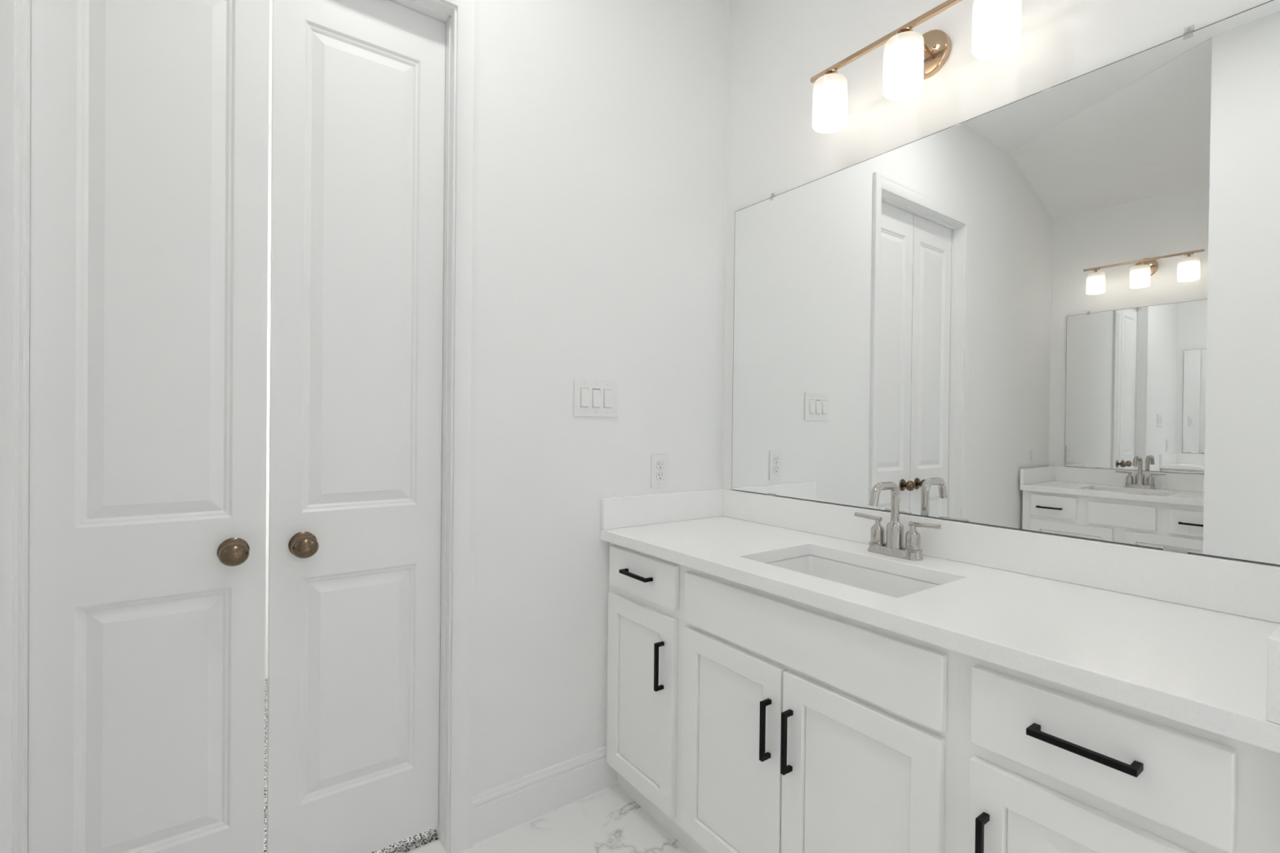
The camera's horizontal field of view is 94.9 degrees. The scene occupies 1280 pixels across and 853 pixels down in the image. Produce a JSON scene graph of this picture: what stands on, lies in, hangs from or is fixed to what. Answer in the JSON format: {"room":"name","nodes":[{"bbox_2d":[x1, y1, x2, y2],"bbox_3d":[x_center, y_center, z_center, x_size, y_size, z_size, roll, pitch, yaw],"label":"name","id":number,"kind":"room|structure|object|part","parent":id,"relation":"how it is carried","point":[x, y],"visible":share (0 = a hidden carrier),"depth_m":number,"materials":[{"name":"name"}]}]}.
{"room":"bathroom","nodes":[
{"label":"bathroom","id":0,"kind":"room"},
{"bbox_2d":[265,125,271,678],"bbox_3d":[-1.419,-0.099,2.139,2.400,2.600,1.585,0,1,-36],"label":"wall","id":1,"kind":"structure","parent":0,"point":[269,126],"depth_m":2.76,"materials":[{"name":"white paint"}]},
{"bbox_2d":[268,0,272,126],"bbox_3d":[-1.404,-1.448,2.130,2.400,0.100,1.585,0,1,-36],"label":"ceiling","id":2,"kind":"structure","parent":0,"point":[270,1],"depth_m":2.31,"materials":[{"name":"white paint"}]},
{"bbox_2d":[263,678,691,852],"bbox_3d":[-0.240,1.265,0.288,3.460,0.086,5.800,0,1,-36],"label":"floor","id":3,"kind":"structure","parent":0,"point":[609,820],"depth_m":1.75,"materials":[{"name":"stone"}]},
{"bbox_2d":[606,542,1279,852],"bbox_3d":[0.540,0.808,1.498,0.576,0.839,1.547,0,1,-36],"label":"vanity cabinet","id":4,"kind":"object","parent":3,"relation":"on","point":[742,718],"visible":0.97,"depth_m":1.18,"materials":[{"name":"white paint"}]},
{"bbox_3d":[-0.013,0.455,1.797,0.030,0.010,0.137,0,1,-36],"label":"pull handle","id":5,"kind":"part","parent":4,"relation":"part of","materials":[{"name":"black metal"}]},
{"bbox_3d":[-0.001,0.836,1.819,0.020,0.569,0.339,0,1,-36],"label":"door","id":6,"kind":"part","parent":4,"relation":"part of","materials":[{"name":"white paint"}]},
{"bbox_3d":[0.005,0.461,1.813,0.020,0.128,0.340,0,1,-36],"label":"drawer","id":7,"kind":"part","parent":4,"relation":"part of","materials":[{"name":"white paint"}]},
{"bbox_3d":[0.055,0.695,1.701,0.030,0.137,0.010,0,1,-36],"label":"pull handle","id":8,"kind":"part","parent":4,"relation":"part of","materials":[{"name":"black metal"}]},
{"bbox_3d":[0.228,0.844,1.504,0.020,0.564,0.348,0,1,-36],"label":"door","id":9,"kind":"part","parent":4,"relation":"part of","materials":[{"name":"white paint"}]},
{"bbox_3d":[0.293,0.710,1.373,0.030,0.137,0.010,0,1,-36],"label":"pull handle","id":10,"kind":"part","parent":4,"relation":"part of","materials":[{"name":"black metal"}]},
{"bbox_3d":[0.331,0.711,1.322,0.030,0.137,0.010,0,1,-36],"label":"pull handle","id":11,"kind":"part","parent":4,"relation":"part of","materials":[{"name":"black metal"}]},
{"bbox_3d":[0.440,0.848,1.213,0.020,0.564,0.362,0,1,-36],"label":"door","id":12,"kind":"part","parent":4,"relation":"part of","materials":[{"name":"white paint"}]},
{"bbox_2d":[600,488,1279,753],"bbox_3d":[0.551,0.319,1.497,0.564,0.138,1.550,0,1,-36],"label":"countertop","id":13,"kind":"structure","parent":4,"relation":"on","point":[1193,640],"depth_m":1.20,"materials":[{"name":"white stone"}]},
{"bbox_2d":[766,555,940,598],"bbox_3d":[0.520,0.455,1.492,0.350,0.132,0.504,0,1,-36],"label":"sink","id":14,"kind":"object","parent":13,"relation":"in","point":[893,585],"visible":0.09,"depth_m":1.63,"materials":[{"name":"white ceramic"}]},
{"bbox_2d":[853,481,941,560],"bbox_3d":[0.668,0.252,1.594,0.144,0.204,0.249,0,1,-36],"label":"faucet","id":15,"kind":"object","parent":13,"relation":"on","point":[894,546],"visible":1,"depth_m":1.60,"materials":[{"name":"silver metal"}]},
{"bbox_3d":[0.655,0.259,1.688,0.012,0.016,0.082,0,1,-36],"label":"lever","id":16,"kind":"part","parent":15,"relation":"part of","materials":[{"name":"silver metal"}]},
{"bbox_3d":[0.673,0.298,1.663,0.046,0.070,0.046,0,1,-36],"label":"handle","id":17,"kind":"part","parent":15,"relation":"part of","materials":[{"name":"silver metal"}]},
{"bbox_3d":[0.663,0.207,1.590,0.127,0.114,0.022,0,1,-36],"label":"spout","id":18,"kind":"part","parent":15,"relation":"part of","materials":[{"name":"silver metal"}]},
{"bbox_3d":[0.704,0.298,1.621,0.047,0.072,0.047,0,1,-36],"label":"spout","id":19,"kind":"part","parent":15,"relation":"part of","materials":[{"name":"silver metal"}]},
{"bbox_3d":[0.703,0.344,1.621,0.053,0.022,0.156,0,1,-36],"label":"plate","id":20,"kind":"part","parent":15,"relation":"part of","materials":[{"name":"silver metal"}]},
{"bbox_3d":[0.734,0.300,1.579,0.046,0.070,0.046,0,1,-36],"label":"handle","id":21,"kind":"part","parent":15,"relation":"part of","materials":[{"name":"silver metal"}]},
{"bbox_3d":[0.753,0.261,1.553,0.012,0.016,0.082,0,1,-36],"label":"lever","id":22,"kind":"part","parent":15,"relation":"part of","materials":[{"name":"silver metal"}]},
{"bbox_3d":[0.575,0.724,0.987,0.030,0.137,0.010,0,1,-36],"label":"pull handle","id":23,"kind":"part","parent":4,"relation":"part of","materials":[{"name":"black metal"}]},
{"bbox_3d":[0.671,0.856,0.895,0.020,0.557,0.325,0,1,-36],"label":"door","id":24,"kind":"part","parent":4,"relation":"part of","materials":[{"name":"white paint"}]},
{"bbox_3d":[0.658,0.479,0.875,0.030,0.010,0.137,0,1,-36],"label":"pull handle","id":25,"kind":"part","parent":4,"relation":"part of","materials":[{"name":"black metal"}]},
{"bbox_3d":[0.676,0.484,0.892,0.020,0.132,0.325,0,1,-36],"label":"drawer","id":26,"kind":"part","parent":4,"relation":"part of","materials":[{"name":"white paint"}]},
{"bbox_2d":[472,0,728,795],"bbox_3d":[-0.672,-0.272,1.629,2.625,2.970,0.115,0,1,-36],"label":"wall","id":27,"kind":"structure","parent":0,"point":[602,174],"depth_m":1.90,"materials":[{"name":"white paint"}]},
{"bbox_2d":[27,0,269,852],"bbox_3d":[-1.087,-0.003,1.325,0.415,2.348,0.104,0,1,-36],"label":"door","id":28,"kind":"structure","parent":27,"relation":"in","point":[149,156],"depth_m":1.33,"materials":[{"name":"white paint"}]},
{"bbox_3d":[-0.964,0.302,1.394,0.060,0.055,0.063,0,1,-36],"label":"knob","id":29,"kind":"part","parent":28,"relation":"part of","materials":[{"name":"brown metal"}]},
{"bbox_2d":[0,0,479,852],"bbox_3d":[-0.909,-0.018,1.449,0.992,2.460,0.133,0,1,-36],"label":"door frame","id":30,"kind":"structure","parent":27,"relation":"attached to","point":[468,19],"depth_m":1.66,"materials":[{"name":"white paint"}]},
{"bbox_2d":[266,0,445,852],"bbox_3d":[-0.741,-0.001,1.577,0.425,2.348,0.104,0,1,-36],"label":"door","id":31,"kind":"structure","parent":27,"relation":"in","point":[357,139],"depth_m":1.58,"materials":[{"name":"white paint"}]},
{"bbox_3d":[-0.845,0.303,1.480,0.060,0.055,0.063,0,1,-36],"label":"knob","id":32,"kind":"part","parent":31,"relation":"part of","materials":[{"name":"brown metal"}]},
{"bbox_2d":[472,745,617,847],"bbox_3d":[-0.281,1.147,1.853,0.510,0.139,0.018,0,1,-36],"label":"baseboard","id":33,"kind":"structure","parent":27,"relation":"attached to","point":[502,809],"depth_m":1.82,"materials":[{"name":"white paint"}]},
{"bbox_2d":[573,377,617,417],"bbox_3d":[-0.143,-0.094,1.938,0.169,0.124,0.015,0,1,-36],"label":"light switch","id":34,"kind":"object","parent":27,"relation":"attached to","point":[592,397],"visible":1,"depth_m":1.93,"materials":[{"name":"white plastic"}]},
{"bbox_3d":[-0.180,-0.094,1.911,0.034,0.067,0.001,0,1,-36],"label":"switch frame","id":35,"kind":"part","parent":34,"relation":"part of","materials":[{"name":"white plastic"}]},
{"bbox_3d":[-0.144,-0.094,1.937,0.034,0.067,0.001,0,1,-36],"label":"switch frame","id":36,"kind":"part","parent":34,"relation":"part of","materials":[{"name":"white plastic"}]},
{"bbox_3d":[-0.108,-0.093,1.963,0.034,0.067,0.001,0,1,-36],"label":"switch frame","id":37,"kind":"part","parent":34,"relation":"part of","materials":[{"name":"white plastic"}]},
{"bbox_2d":[650,453,668,488],"bbox_3d":[0.071,0.158,2.100,0.076,0.122,0.007,0,1,-36],"label":"wall outlet","id":38,"kind":"object","parent":27,"relation":"attached to","point":[660,462],"visible":1,"depth_m":2.10,"materials":[{"name":"white plastic"}]},
{"bbox_2d":[656,472,663,479],"bbox_3d":[0.072,0.177,2.099,0.034,0.026,0.002,0,1,-36],"label":"socket","id":39,"kind":"object","parent":38,"relation":"attached to","point":[660,476],"depth_m":2.10,"materials":[{"name":"white plastic"}]},
{"bbox_2d":[656,462,664,469],"bbox_3d":[0.073,0.139,2.098,0.034,0.026,0.002,0,1,-36],"label":"socket","id":40,"kind":"object","parent":38,"relation":"attached to","point":[660,465],"depth_m":2.10,"materials":[{"name":"white plastic"}]},
{"bbox_2d":[723,0,1279,566],"bbox_3d":[1.583,-0.239,0.664,0.115,2.970,4.100,0,1,-36],"label":"wall","id":41,"kind":"structure","parent":0,"point":[775,47],"depth_m":1.79,"materials":[{"name":"white paint"}]},
{"bbox_2d":[810,0,1021,133],"bbox_3d":[0.733,-0.992,1.584,0.182,0.202,0.594,0,1,-36],"label":"vanity light","id":42,"kind":"object","parent":41,"relation":"attached to","point":[910,57],"visible":1,"depth_m":1.53,"materials":[{"name":"white glass"}]},
{"bbox_3d":[0.564,-0.960,1.745,0.098,0.132,0.098,0,1,-36],"label":"lamp shade","id":43,"kind":"part","parent":42,"relation":"part of","materials":[{"name":"white glass"}]},
{"bbox_3d":[0.699,-0.957,1.560,0.098,0.132,0.098,0,1,-36],"label":"lamp shade","id":44,"kind":"part","parent":42,"relation":"part of","materials":[{"name":"white glass"}]},
{"bbox_3d":[0.798,-1.033,1.630,0.022,0.120,0.120,0,1,-36],"label":"plate","id":45,"kind":"part","parent":42,"relation":"part of","materials":[{"name":"gold metal"}]},
{"bbox_3d":[0.834,-0.954,1.374,0.098,0.132,0.098,0,1,-36],"label":"lamp shade","id":46,"kind":"part","parent":42,"relation":"part of","materials":[{"name":"white glass"}]},
{"bbox_2d":[722,488,1279,623],"bbox_3d":[0.772,0.303,1.657,0.020,0.103,1.550,0,1,-36],"label":"backsplash","id":47,"kind":"structure","parent":41,"relation":"attached to","point":[1249,589],"depth_m":1.35,"materials":[{"name":"white stone"}]},
{"bbox_2d":[731,0,1279,565],"bbox_3d":[0.792,-0.286,1.643,0.010,1.076,1.476,0,1,-36],"label":"wall mirror","id":48,"kind":"object","parent":41,"relation":"attached to","point":[1055,309],"visible":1,"depth_m":1.38,"materials":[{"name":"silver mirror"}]}
]}

